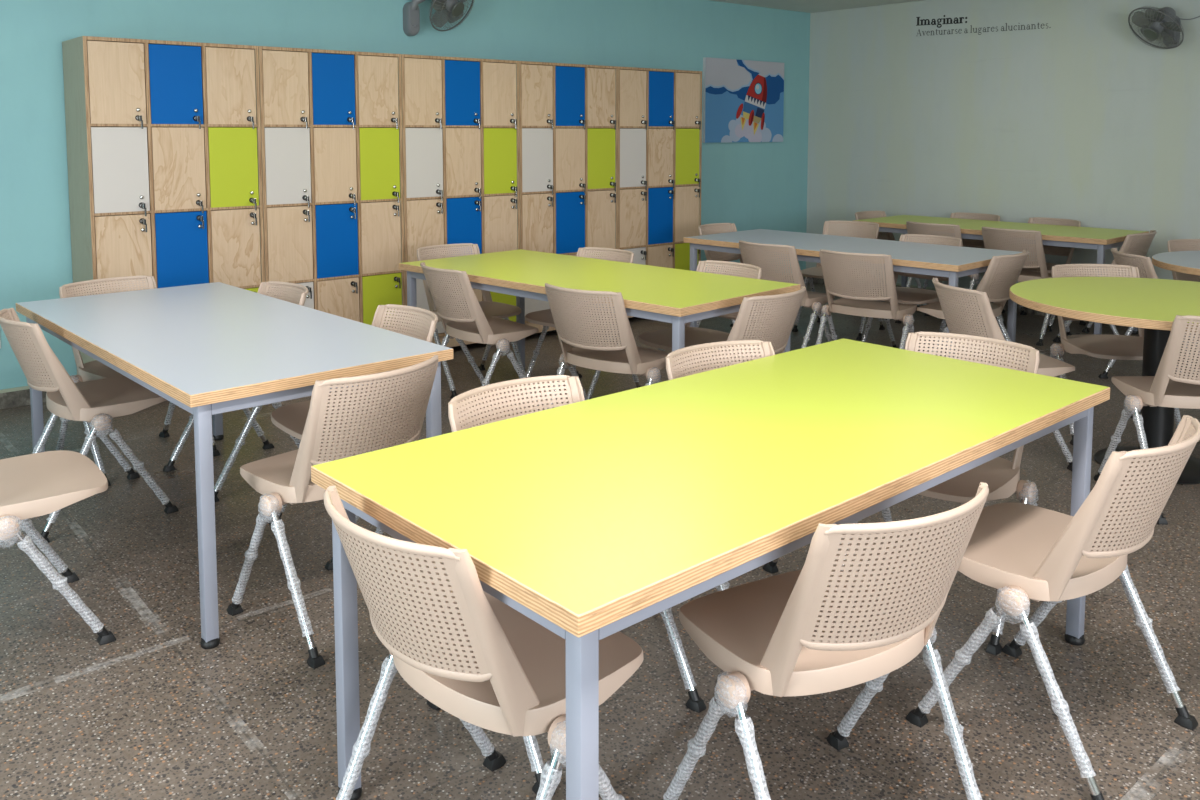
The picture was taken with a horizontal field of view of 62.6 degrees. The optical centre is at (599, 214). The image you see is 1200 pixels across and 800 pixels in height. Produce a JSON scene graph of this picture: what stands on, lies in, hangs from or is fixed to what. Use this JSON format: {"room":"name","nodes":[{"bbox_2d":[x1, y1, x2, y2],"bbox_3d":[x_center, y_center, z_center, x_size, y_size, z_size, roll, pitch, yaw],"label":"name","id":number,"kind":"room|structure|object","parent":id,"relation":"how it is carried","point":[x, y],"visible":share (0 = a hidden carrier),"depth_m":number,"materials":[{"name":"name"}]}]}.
{"room":"classroom","nodes":[
{"label":"classroom","id":0,"kind":"room"},
{"bbox_2d":[0,0,809,389],"bbox_3d":[-1.786,-0.375,6.435,10.200,2.607,0.150,-4,6,-40],"label":"wall","id":1,"kind":"structure","parent":0,"point":[748,185],"depth_m":6.49,"materials":[{"name":"teal paint"}]},
{"bbox_2d":[0,274,805,409],"bbox_3d":[-1.731,0.878,6.476,9.900,0.104,0.018,-4,6,-40],"label":"baseboard","id":2,"kind":"structure","parent":1,"relation":"attached to","point":[17,396],"depth_m":5.28,"materials":[{"name":"grey"}]},
{"bbox_2d":[403,0,474,35],"bbox_3d":[-1.043,-1.390,6.643,0.431,0.372,0.373,-4,6,-40],"label":"wall fan","id":3,"kind":"object","parent":1,"relation":"attached to","point":[450,11],"visible":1,"depth_m":6.61,"materials":[{"name":"grey plastic"}]},
{"bbox_2d":[702,57,783,142],"bbox_3d":[1.309,-1.022,8.921,1.065,0.736,0.038,-4,6,-40],"label":"picture","id":4,"kind":"object","parent":1,"relation":"attached to","point":[743,100],"visible":1,"depth_m":8.88,"materials":[{"name":"blue paper"}]},
{"bbox_2d":[0,282,1199,799],"bbox_3d":[1.095,1.266,3.203,10.200,0.120,9.000,-4,6,-40],"label":"floor","id":5,"kind":"structure","parent":0,"point":[148,713],"depth_m":2.64,"materials":[{"name":"stone"}]},
{"bbox_2d":[0,450,115,645],"bbox_3d":[-1.761,0.836,2.873,0.570,0.792,0.573,-4,6,-39],"label":"chair","id":6,"kind":"object","parent":5,"relation":"on","point":[42,483],"visible":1,"depth_m":2.85,"materials":[{"name":"beige plastic"}]},
{"bbox_2d":[0,308,178,543],"bbox_3d":[-1.998,0.755,3.836,0.570,0.792,0.573,-4,6,-41],"label":"chair","id":7,"kind":"object","parent":5,"relation":"on","point":[94,402],"visible":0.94,"depth_m":3.67,"materials":[{"name":"beige plastic"}]},
{"bbox_2d":[56,276,219,485],"bbox_3d":[-2.090,0.706,4.417,0.570,0.792,0.573,4,6,38],"label":"chair","id":8,"kind":"object","parent":5,"relation":"on","point":[93,370],"visible":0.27,"depth_m":4.41,"materials":[{"name":"beige plastic"}]},
{"bbox_2d":[62,36,264,374],"bbox_3d":[-2.395,0.034,5.501,0.901,1.950,0.482,-4,6,-40],"label":"locker","id":9,"kind":"object","parent":5,"relation":"on","point":[164,157],"visible":0.66,"depth_m":5.29,"materials":[{"name":"brown wood"}]},
{"bbox_2d":[16,282,453,648],"bbox_3d":[-1.475,0.783,3.753,0.862,0.750,1.984,-4,7,-42],"label":"table","id":10,"kind":"object","parent":5,"relation":"on","point":[211,350],"visible":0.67,"depth_m":3.32,"materials":[{"name":"grey laminate"}]},
{"bbox_2d":[163,281,307,501],"bbox_3d":[-1.542,0.721,4.238,0.570,0.792,0.573,-4,6,-42],"label":"chair","id":11,"kind":"object","parent":5,"relation":"on","point":[294,293],"visible":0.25,"depth_m":4.33,"materials":[{"name":"beige plastic"}]},
{"bbox_2d":[258,46,404,329],"bbox_3d":[-1.708,-0.016,6.088,0.901,1.950,0.482,-4,6,-40],"label":"locker","id":12,"kind":"object","parent":5,"relation":"on","point":[331,120],"visible":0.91,"depth_m":5.92,"materials":[{"name":"brown wood"}]},
{"bbox_2d":[227,355,437,668],"bbox_3d":[-0.787,0.823,3.031,0.570,0.792,0.573,4,6,41],"label":"chair","id":13,"kind":"object","parent":5,"relation":"on","point":[398,409],"visible":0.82,"depth_m":2.82,"materials":[{"name":"beige plastic"}]},
{"bbox_2d":[268,304,437,570],"bbox_3d":[-0.887,0.771,3.642,0.570,0.792,0.573,-4,6,-40],"label":"chair","id":14,"kind":"object","parent":5,"relation":"on","point":[419,323],"visible":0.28,"depth_m":3.72,"materials":[{"name":"beige plastic"}]},
{"bbox_2d":[401,54,519,346],"bbox_3d":[-1.022,-0.065,6.675,0.901,1.950,0.482,-4,6,-40],"label":"locker","id":15,"kind":"object","parent":5,"relation":"on","point":[460,116],"visible":0.69,"depth_m":6.49,"materials":[{"name":"brown wood"}]},
{"bbox_2d":[417,243,525,398],"bbox_3d":[-0.771,0.593,5.754,0.573,0.792,0.570,-4,6,-42],"label":"chair","id":16,"kind":"object","parent":5,"relation":"on","point":[490,308],"visible":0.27,"depth_m":5.82,"materials":[{"name":"beige plastic"}]},
{"bbox_2d":[420,262,538,409],"bbox_3d":[-0.639,0.644,5.157,0.570,0.792,0.573,-4,6,-39],"label":"chair","id":17,"kind":"object","parent":5,"relation":"on","point":[470,323],"visible":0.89,"depth_m":4.97,"materials":[{"name":"beige plastic"}]},
{"bbox_2d":[324,486,643,799],"bbox_3d":[-0.230,0.915,1.933,0.573,0.792,0.570,5,7,45],"label":"chair","id":18,"kind":"object","parent":5,"relation":"on","point":[472,655],"visible":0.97,"depth_m":1.74,"materials":[{"name":"beige plastic"}]},
{"bbox_2d":[427,375,705,795],"bbox_3d":[-0.090,0.867,2.505,0.573,0.792,0.570,-4,6,-41],"label":"chair","id":19,"kind":"object","parent":5,"relation":"on","point":[486,404],"visible":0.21,"depth_m":2.63,"materials":[{"name":"beige plastic"}]},
{"bbox_2d":[519,61,617,332],"bbox_3d":[-0.336,-0.115,7.261,0.901,1.950,0.482,-4,6,-40],"label":"locker","id":20,"kind":"object","parent":5,"relation":"on","point":[568,113],"visible":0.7,"depth_m":7.07,"materials":[{"name":"brown wood"}]},
{"bbox_2d":[520,247,640,398],"bbox_3d":[-0.104,0.610,5.558,0.573,0.792,0.570,4,7,43],"label":"chair","id":21,"kind":"object","parent":5,"relation":"on","point":[542,317],"visible":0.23,"depth_m":5.63,"materials":[{"name":"beige plastic"}]},
{"bbox_2d":[399,249,799,370],"bbox_3d":[-0.079,0.672,5.072,1.998,0.750,0.891,5,7,44],"label":"table","id":22,"kind":"object","parent":5,"relation":"on","point":[678,297],"visible":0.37,"depth_m":4.82,"materials":[{"name":"yellow laminate"}]},
{"bbox_2d":[545,283,670,408],"bbox_3d":[0.043,0.698,4.516,0.573,0.792,0.570,4,6,38],"label":"chair","id":23,"kind":"object","parent":5,"relation":"on","point":[573,326],"visible":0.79,"depth_m":4.33,"materials":[{"name":"beige plastic"}]},
{"bbox_2d":[618,66,701,317],"bbox_3d":[0.351,-0.164,7.848,0.901,1.950,0.482,-4,6,-40],"label":"locker","id":24,"kind":"object","parent":5,"relation":"on","point":[660,110],"visible":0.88,"depth_m":7.67,"materials":[{"name":"brown wood"}]},
{"bbox_2d":[638,260,761,383],"bbox_3d":[0.511,0.659,4.969,0.570,0.792,0.573,-4,6,-40],"label":"chair","id":25,"kind":"object","parent":5,"relation":"on","point":[662,339],"visible":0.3,"depth_m":5.02,"materials":[{"name":"beige plastic"}]},
{"bbox_2d":[311,338,1109,799],"bbox_3d":[0.409,0.889,2.492,1.980,0.750,0.889,-4,6,-42],"label":"table","id":26,"kind":"object","parent":5,"relation":"on","point":[593,519],"visible":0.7,"depth_m":2.13,"materials":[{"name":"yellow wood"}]},
{"bbox_2d":[697,223,781,326],"bbox_3d":[0.997,0.480,7.102,0.570,0.792,0.573,5,7,43],"label":"chair","id":27,"kind":"object","parent":5,"relation":"on","point":[706,229],"visible":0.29,"depth_m":7.26,"materials":[{"name":"beige plastic"}]},
{"bbox_2d":[666,340,852,590],"bbox_3d":[0.486,0.828,2.969,0.573,0.792,0.570,-3,6,-33],"label":"chair","id":28,"kind":"object","parent":5,"relation":"on","point":[699,358],"visible":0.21,"depth_m":3.17,"materials":[{"name":"beige plastic"}]},
{"bbox_2d":[714,286,805,367],"bbox_3d":[0.612,0.708,4.392,0.573,0.792,0.570,-5,7,-44],"label":"chair","id":29,"kind":"object","parent":5,"relation":"on","point":[780,311],"visible":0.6,"depth_m":4.14,"materials":[{"name":"beige plastic"}]},
{"bbox_2d":[739,240,834,347],"bbox_3d":[1.165,0.554,6.222,0.570,0.792,0.573,-4,7,-42],"label":"chair","id":30,"kind":"object","parent":5,"relation":"on","point":[756,254],"visible":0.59,"depth_m":6.00,"materials":[{"name":"beige plastic"}]},
{"bbox_2d":[662,482,988,799],"bbox_3d":[0.470,0.907,2.027,0.573,0.792,0.570,-3,6,-29],"label":"chair","id":31,"kind":"object","parent":5,"relation":"on","point":[823,626],"visible":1,"depth_m":1.86,"materials":[{"name":"beige plastic"}]},
{"bbox_2d":[792,220,884,339],"bbox_3d":[1.772,0.464,7.293,0.573,0.792,0.570,3,6,36],"label":"chair","id":32,"kind":"object","parent":5,"relation":"on","point":[870,230],"visible":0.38,"depth_m":7.41,"materials":[{"name":"beige plastic"}]},
{"bbox_2d":[684,229,1021,356],"bbox_3d":[1.559,0.564,6.352,0.856,0.750,1.970,-5,7,-44],"label":"table","id":33,"kind":"object","parent":5,"relation":"on","point":[953,262],"visible":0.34,"depth_m":6.04,"materials":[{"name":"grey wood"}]},
{"bbox_2d":[815,249,916,348],"bbox_3d":[1.567,0.590,5.794,0.573,0.792,0.570,4,6,37],"label":"chair","id":34,"kind":"object","parent":5,"relation":"on","point":[835,276],"visible":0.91,"depth_m":5.62,"materials":[{"name":"beige plastic"}]},
{"bbox_2d":[855,211,921,301],"bbox_3d":[2.414,0.385,8.226,0.573,0.792,0.570,-4,6,-41],"label":"chair","id":35,"kind":"object","parent":5,"relation":"on","point":[861,215],"visible":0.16,"depth_m":8.43,"materials":[{"name":"beige plastic"}]},
{"bbox_2d":[861,234,961,348],"bbox_3d":[1.998,0.547,6.302,0.570,0.792,0.573,-4,7,-42],"label":"chair","id":36,"kind":"object","parent":5,"relation":"on","point":[905,295],"visible":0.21,"depth_m":6.38,"materials":[{"name":"beige plastic"}]},
{"bbox_2d":[895,221,979,322],"bbox_3d":[2.628,0.443,7.542,0.570,0.792,0.573,-4,7,-43],"label":"chair","id":37,"kind":"object","parent":5,"relation":"on","point":[912,227],"visible":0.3,"depth_m":7.33,"materials":[{"name":"beige plastic"}]},
{"bbox_2d":[844,332,1039,655],"bbox_3d":[1.080,0.816,3.104,0.573,0.792,0.570,4,6,41],"label":"chair","id":38,"kind":"object","parent":5,"relation":"on","point":[1001,475],"visible":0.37,"depth_m":3.06,"materials":[{"name":"beige plastic"}]},
{"bbox_2d":[916,212,1004,312],"bbox_3d":[2.947,0.400,8.051,0.570,0.792,0.573,-4,6,-41],"label":"chair","id":39,"kind":"object","parent":5,"relation":"on","point":[990,217],"visible":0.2,"depth_m":8.17,"materials":[{"name":"beige plastic"}]},
{"bbox_2d":[917,250,1028,357],"bbox_3d":[2.170,0.595,5.737,0.570,0.792,0.573,5,7,45],"label":"chair","id":40,"kind":"object","parent":5,"relation":"on","point":[1005,270],"visible":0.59,"depth_m":5.51,"materials":[{"name":"beige plastic"}]},
{"bbox_2d":[852,215,1148,333],"bbox_3d":[3.008,0.459,7.604,0.805,0.750,1.952,-5,7,-43],"label":"table","id":41,"kind":"object","parent":5,"relation":"on","point":[1100,239],"visible":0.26,"depth_m":7.27,"materials":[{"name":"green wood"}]},
{"bbox_2d":[932,278,1074,470],"bbox_3d":[1.801,0.701,4.478,0.570,0.792,0.573,-1,5,-9],"label":"chair","id":42,"kind":"object","parent":5,"relation":"on","point":[958,305],"visible":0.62,"depth_m":4.29,"materials":[{"name":"beige plastic"}]},
{"bbox_2d":[982,227,1071,345],"bbox_3d":[3.038,0.479,7.106,0.570,0.792,0.573,-4,6,-41],"label":"chair","id":43,"kind":"object","parent":5,"relation":"on","point":[991,236],"visible":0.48,"depth_m":6.88,"materials":[{"name":"beige plastic"}]},
{"bbox_2d":[993,217,1085,331],"bbox_3d":[3.365,0.439,7.591,0.570,0.792,0.573,-3,6,-34],"label":"chair","id":44,"kind":"object","parent":5,"relation":"on","point":[1061,251],"visible":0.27,"depth_m":7.63,"materials":[{"name":"beige plastic"}]},
{"bbox_2d":[906,415,1199,799],"bbox_3d":[1.129,0.874,2.426,0.573,0.792,0.570,-4,6,-41],"label":"chair","id":45,"kind":"object","parent":5,"relation":"on","point":[1023,551],"visible":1,"depth_m":2.25,"materials":[{"name":"beige plastic"}]},
{"bbox_2d":[1009,277,1199,483],"bbox_3d":[2.450,0.734,4.329,1.232,0.750,1.232,-4,6,-40],"label":"round table","id":46,"kind":"object","parent":5,"relation":"on","point":[1150,304],"visible":0.6,"depth_m":4.29,"materials":[{"name":"laminate"}]},
{"bbox_2d":[1052,230,1156,342],"bbox_3d":[3.538,0.498,6.886,0.573,0.792,0.570,-4,6,-42],"label":"chair","id":47,"kind":"object","parent":5,"relation":"on","point":[1137,244],"visible":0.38,"depth_m":6.62,"materials":[{"name":"beige plastic"}]},
{"bbox_2d":[1050,264,1180,444],"bbox_3d":[2.496,0.671,4.833,0.573,0.792,0.570,0,5,3],"label":"chair","id":48,"kind":"object","parent":5,"relation":"on","point":[1117,347],"visible":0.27,"depth_m":4.86,"materials":[{"name":"beige plastic"}]},
{"bbox_2d":[1094,315,1199,524],"bbox_3d":[2.359,0.749,3.911,0.573,0.792,0.570,0,5,0],"label":"chair","id":49,"kind":"object","parent":5,"relation":"on","point":[1167,388],"visible":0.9,"depth_m":3.80,"materials":[{"name":"beige plastic"}]},
{"bbox_2d":[1098,248,1199,378],"bbox_3d":[3.208,0.606,5.609,0.570,0.792,0.573,0,5,5],"label":"chair","id":50,"kind":"object","parent":5,"relation":"on","point":[1146,269],"visible":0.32,"depth_m":5.48,"materials":[{"name":"beige plastic"}]},
{"bbox_2d":[1152,251,1199,275],"bbox_3d":[3.702,0.641,5.434,1.190,0.750,1.190,-4,6,-40],"label":"round table","id":51,"kind":"object","parent":5,"relation":"on","point":[1188,262],"visible":0.99,"depth_m":5.51,"materials":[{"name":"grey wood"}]},
{"bbox_2d":[1167,239,1199,373],"bbox_3d":[3.758,0.572,6.002,0.573,0.792,0.570,0,5,1],"label":"chair","id":52,"kind":"object","parent":5,"relation":"on","point":[1174,245],"visible":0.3,"depth_m":6.20,"materials":[{"name":"beige plastic"}]},
{"bbox_2d":[710,0,922,12],"bbox_3d":[1.095,-1.446,2.974,10.200,0.120,9.000,-4,6,-40],"label":"ceiling","id":53,"kind":"structure","parent":0,"point":[808,6],"depth_m":8.76,"materials":[{"name":"paint"}]},
{"bbox_2d":[806,0,1199,289],"bbox_3d":[4.958,-0.363,6.292,0.150,2.607,8.850,-4,6,-40],"label":"wall","id":54,"kind":"structure","parent":0,"point":[1081,119],"depth_m":8.04,"materials":[{"name":"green paint"}]},
{"bbox_2d":[916,15,966,27],"bbox_3d":[2.920,-1.655,8.449,0.001,0.111,0.480,-4,6,-40],"label":"text","id":55,"kind":"object","parent":54,"relation":"attached to","point":[956,18],"depth_m":8.46,"materials":[{"name":"black paint"}]},
{"bbox_2d":[917,23,1050,35],"bbox_3d":[3.150,-1.536,8.190,0.001,0.093,1.183,-4,6,-40],"label":"text","id":56,"kind":"object","parent":54,"relation":"attached to","point":[1005,23],"depth_m":8.19,"materials":[{"name":"paint"}]},
{"bbox_2d":[808,278,1199,337],"bbox_3d":[4.851,0.885,6.392,0.018,0.104,8.682,-4,6,-40],"label":"baseboard","id":57,"kind":"structure","parent":54,"relation":"attached to","point":[815,280],"depth_m":8.12,"materials":[{"name":"grey"}]},
{"bbox_2d":[1128,6,1183,49],"bbox_3d":[3.914,-1.313,6.959,0.342,0.297,0.433,2,5,25],"label":"wall fan","id":58,"kind":"object","parent":54,"relation":"attached to","point":[1163,22],"visible":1,"depth_m":6.89,"materials":[{"name":"grey plastic"}]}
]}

